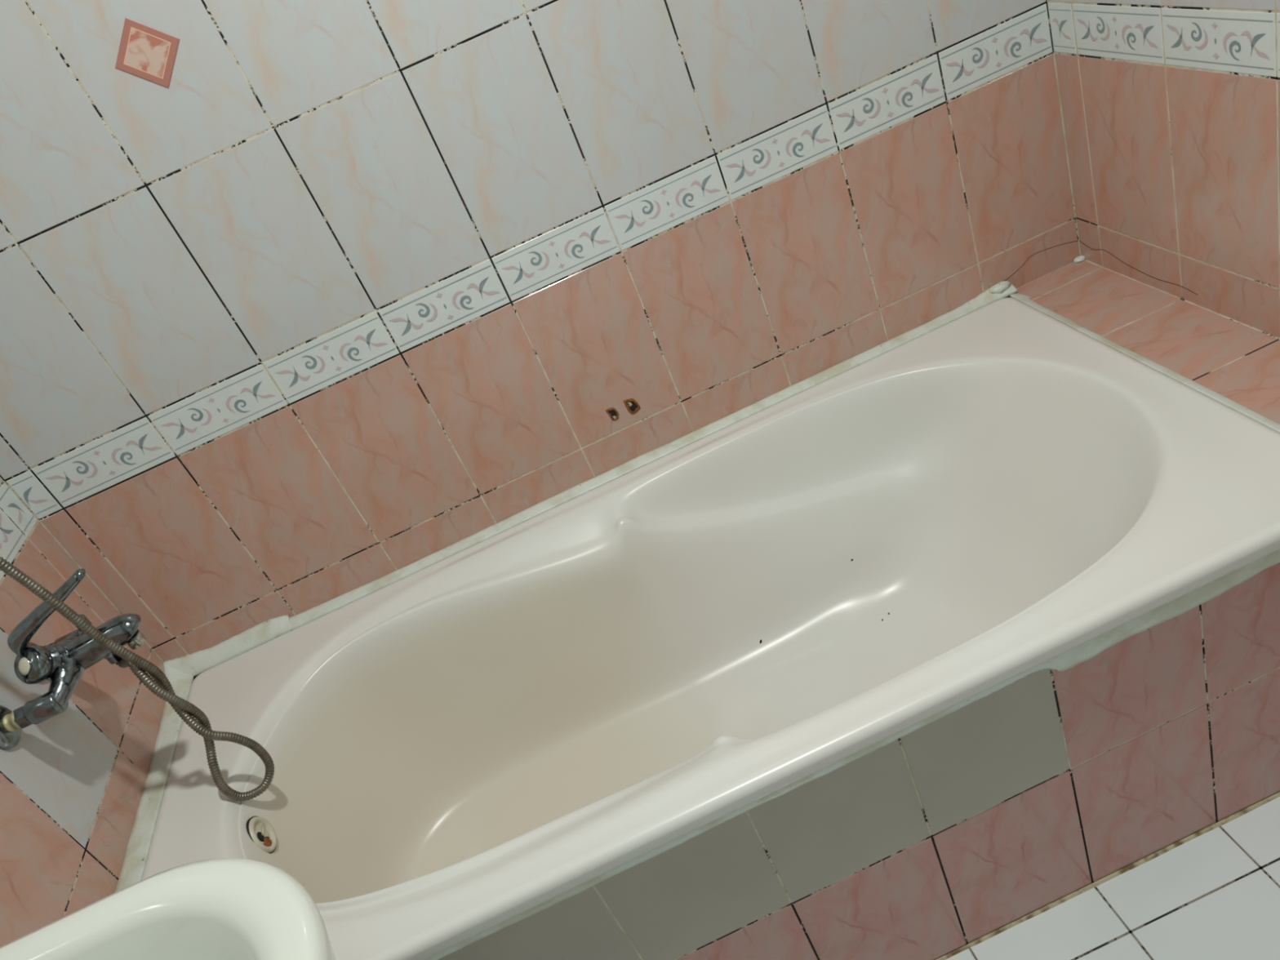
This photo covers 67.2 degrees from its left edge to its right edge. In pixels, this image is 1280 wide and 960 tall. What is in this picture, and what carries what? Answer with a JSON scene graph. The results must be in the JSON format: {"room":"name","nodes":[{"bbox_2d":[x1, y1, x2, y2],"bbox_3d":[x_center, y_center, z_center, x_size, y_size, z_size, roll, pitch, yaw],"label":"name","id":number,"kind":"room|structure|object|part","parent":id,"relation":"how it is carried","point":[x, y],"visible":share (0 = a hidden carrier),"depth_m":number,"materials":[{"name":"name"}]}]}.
{"room":"bathroom","nodes":[
{"label":"bathroom","id":0,"kind":"room"},
{"bbox_2d":[0,476,165,946],"bbox_3d":[-0.872,0.328,0.364,0.100,2.500,2.354,-25,31,-2],"label":"wall","id":1,"kind":"structure","parent":0,"point":[72,786],"depth_m":1.38,"materials":[{"name":"pink tile"}]},
{"bbox_2d":[0,568,146,749],"bbox_3d":[-0.788,0.211,1.308,0.201,0.169,0.202,-25,31,-2],"label":"mixer tap","id":2,"kind":"object","parent":1,"relation":"attached to","point":[63,662],"visible":0.91,"depth_m":1.27,"materials":[{"name":"silver metal"}]},
{"bbox_3d":[-0.770,0.177,1.268,0.140,0.087,0.034,-25,31,-2],"label":"lever","id":3,"kind":"part","parent":2,"relation":"part of","materials":[{"name":"silver metal"}]},
{"bbox_3d":[-0.751,0.202,1.311,0.017,0.042,0.017,-25,31,-2],"label":"diverter knob","id":4,"kind":"part","parent":2,"relation":"part of","materials":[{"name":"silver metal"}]},
{"bbox_3d":[-0.735,0.222,1.325,0.113,0.050,0.046,-25,31,-2],"label":"spout","id":5,"kind":"part","parent":2,"relation":"part of","materials":[{"name":"silver metal"}]},
{"bbox_2d":[103,652,121,664],"bbox_3d":[-0.730,0.240,1.332,0.022,0.023,0.022,-25,31,-2],"label":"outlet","id":6,"kind":"object","parent":2,"relation":"attached to","point":[111,657],"depth_m":1.33,"materials":[{"name":"silver metal"}]},
{"bbox_2d":[0,556,274,801],"bbox_3d":[-0.683,0.237,1.288,0.098,0.610,0.107,-25,31,-2],"label":"shower hose","id":7,"kind":"object","parent":2,"relation":"hanging from","point":[139,665],"visible":1,"depth_m":1.32,"materials":[{"name":"metal"}]},
{"bbox_2d":[114,662,193,893],"bbox_3d":[-0.742,0.513,1.412,0.046,0.045,0.775,-25,31,-2],"label":"sealant","id":8,"kind":"structure","parent":1,"relation":"attached to","point":[137,851],"depth_m":1.50,"materials":[{"name":"white plastic"}]},
{"bbox_2d":[0,0,1080,679],"bbox_3d":[-0.283,-0.638,1.443,1.847,2.500,0.101,-25,31,-2],"label":"wall","id":9,"kind":"structure","parent":0,"point":[303,303],"depth_m":1.55,"materials":[{"name":"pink tile"}]},
{"bbox_2d":[605,407,618,420],"bbox_3d":[-0.048,-0.117,1.723,0.020,0.028,0.005,-25,31,-2],"label":"hole","id":10,"kind":"object","parent":9,"relation":"attached to","point":[612,412],"depth_m":1.72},
{"bbox_2d":[623,398,640,414],"bbox_3d":[-0.013,-0.133,1.724,0.025,0.035,0.005,-25,31,-2],"label":"hole","id":11,"kind":"object","parent":9,"relation":"attached to","point":[632,406],"depth_m":1.72,"materials":[{"name":"brown"}]},
{"bbox_2d":[946,796,1279,959],"bbox_3d":[0.466,0.936,1.054,1.847,0.100,2.350,-25,31,-2],"label":"floor","id":12,"kind":"structure","parent":0,"point":[1215,895],"depth_m":1.33,"materials":[{"name":"white tile"}]},
{"bbox_2d":[0,857,335,959],"bbox_3d":[-0.292,0.831,0.792,0.543,0.864,0.535,-25,31,-2],"label":"washbasin","id":13,"kind":"object","parent":12,"relation":"on","point":[215,908],"visible":1,"depth_m":0.77,"materials":[{"name":"white ceramic"}]},
{"bbox_2d":[142,297,1279,959],"bbox_3d":[0.095,0.325,1.526,1.649,0.378,0.773,-25,31,-2],"label":"bathtub","id":14,"kind":"object","parent":12,"relation":"on","point":[466,743],"visible":0.85,"depth_m":1.68,"materials":[{"name":"white ceramic"}]},
{"bbox_2d":[164,281,1017,677],"bbox_3d":[-0.080,-0.010,1.760,1.693,0.044,0.032,-25,31,-2],"label":"sealant","id":15,"kind":"structure","parent":14,"relation":"attached to","point":[194,664],"depth_m":1.76,"materials":[{"name":"white plastic"}]},
{"bbox_2d":[988,280,1011,293],"bbox_3d":[0.667,-0.357,1.786,0.042,0.018,0.025,-25,31,-2],"label":"mortar","id":16,"kind":"object","parent":15,"relation":"on","point":[1000,286],"visible":1,"depth_m":1.78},
{"bbox_2d":[438,562,1279,959],"bbox_3d":[0.266,0.524,1.274,1.847,0.462,0.050,-25,31,-2],"label":"bath panel","id":17,"kind":"object","parent":12,"relation":"on","point":[1046,785],"visible":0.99,"depth_m":1.23,"materials":[{"name":"pink tile"}]},
{"bbox_2d":[424,549,1279,959],"bbox_3d":[0.203,0.350,1.136,1.810,0.046,0.014,-25,31,-2],"label":"bathtub rim","id":18,"kind":"structure","parent":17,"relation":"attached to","point":[1085,651],"depth_m":1.13,"materials":[{"name":"white ceramic"}]},
{"bbox_2d":[935,791,1279,959],"bbox_3d":[0.353,0.717,1.368,1.843,0.006,0.008,-25,31,-2],"label":"joint","id":19,"kind":"object","parent":12,"relation":"on","point":[1247,810],"visible":1,"depth_m":1.38,"materials":[{"name":"beige concrete"}]},
{"bbox_2d":[1047,0,1279,337],"bbox_3d":[0.887,-0.496,0.417,0.101,2.500,2.354,-25,31,-2],"label":"wall","id":20,"kind":"structure","parent":0,"point":[1171,108],"depth_m":1.44,"materials":[{"name":"pink tile"}]},
{"bbox_2d":[1008,259,1279,423],"bbox_3d":[0.844,-0.190,1.481,0.184,0.034,0.781,-25,31,-2],"label":"trim ledge","id":21,"kind":"object","parent":20,"relation":"attached to","point":[1240,362],"visible":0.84,"depth_m":1.52,"materials":[{"name":"pink tile"}]},
{"bbox_2d":[1073,254,1084,262],"bbox_3d":[0.823,-0.413,1.801,0.026,0.012,0.015,-25,31,-2],"label":"mortar","id":22,"kind":"object","parent":21,"relation":"on","point":[1081,258],"visible":1,"depth_m":1.80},
{"bbox_2d":[1009,293,1279,432],"bbox_3d":[0.786,-0.173,1.463,0.026,0.014,0.756,-25,31,-2],"label":"sealant","id":23,"kind":"structure","parent":21,"relation":"on","point":[1271,424],"depth_m":1.45,"materials":[{"name":"white plastic"}]}
]}

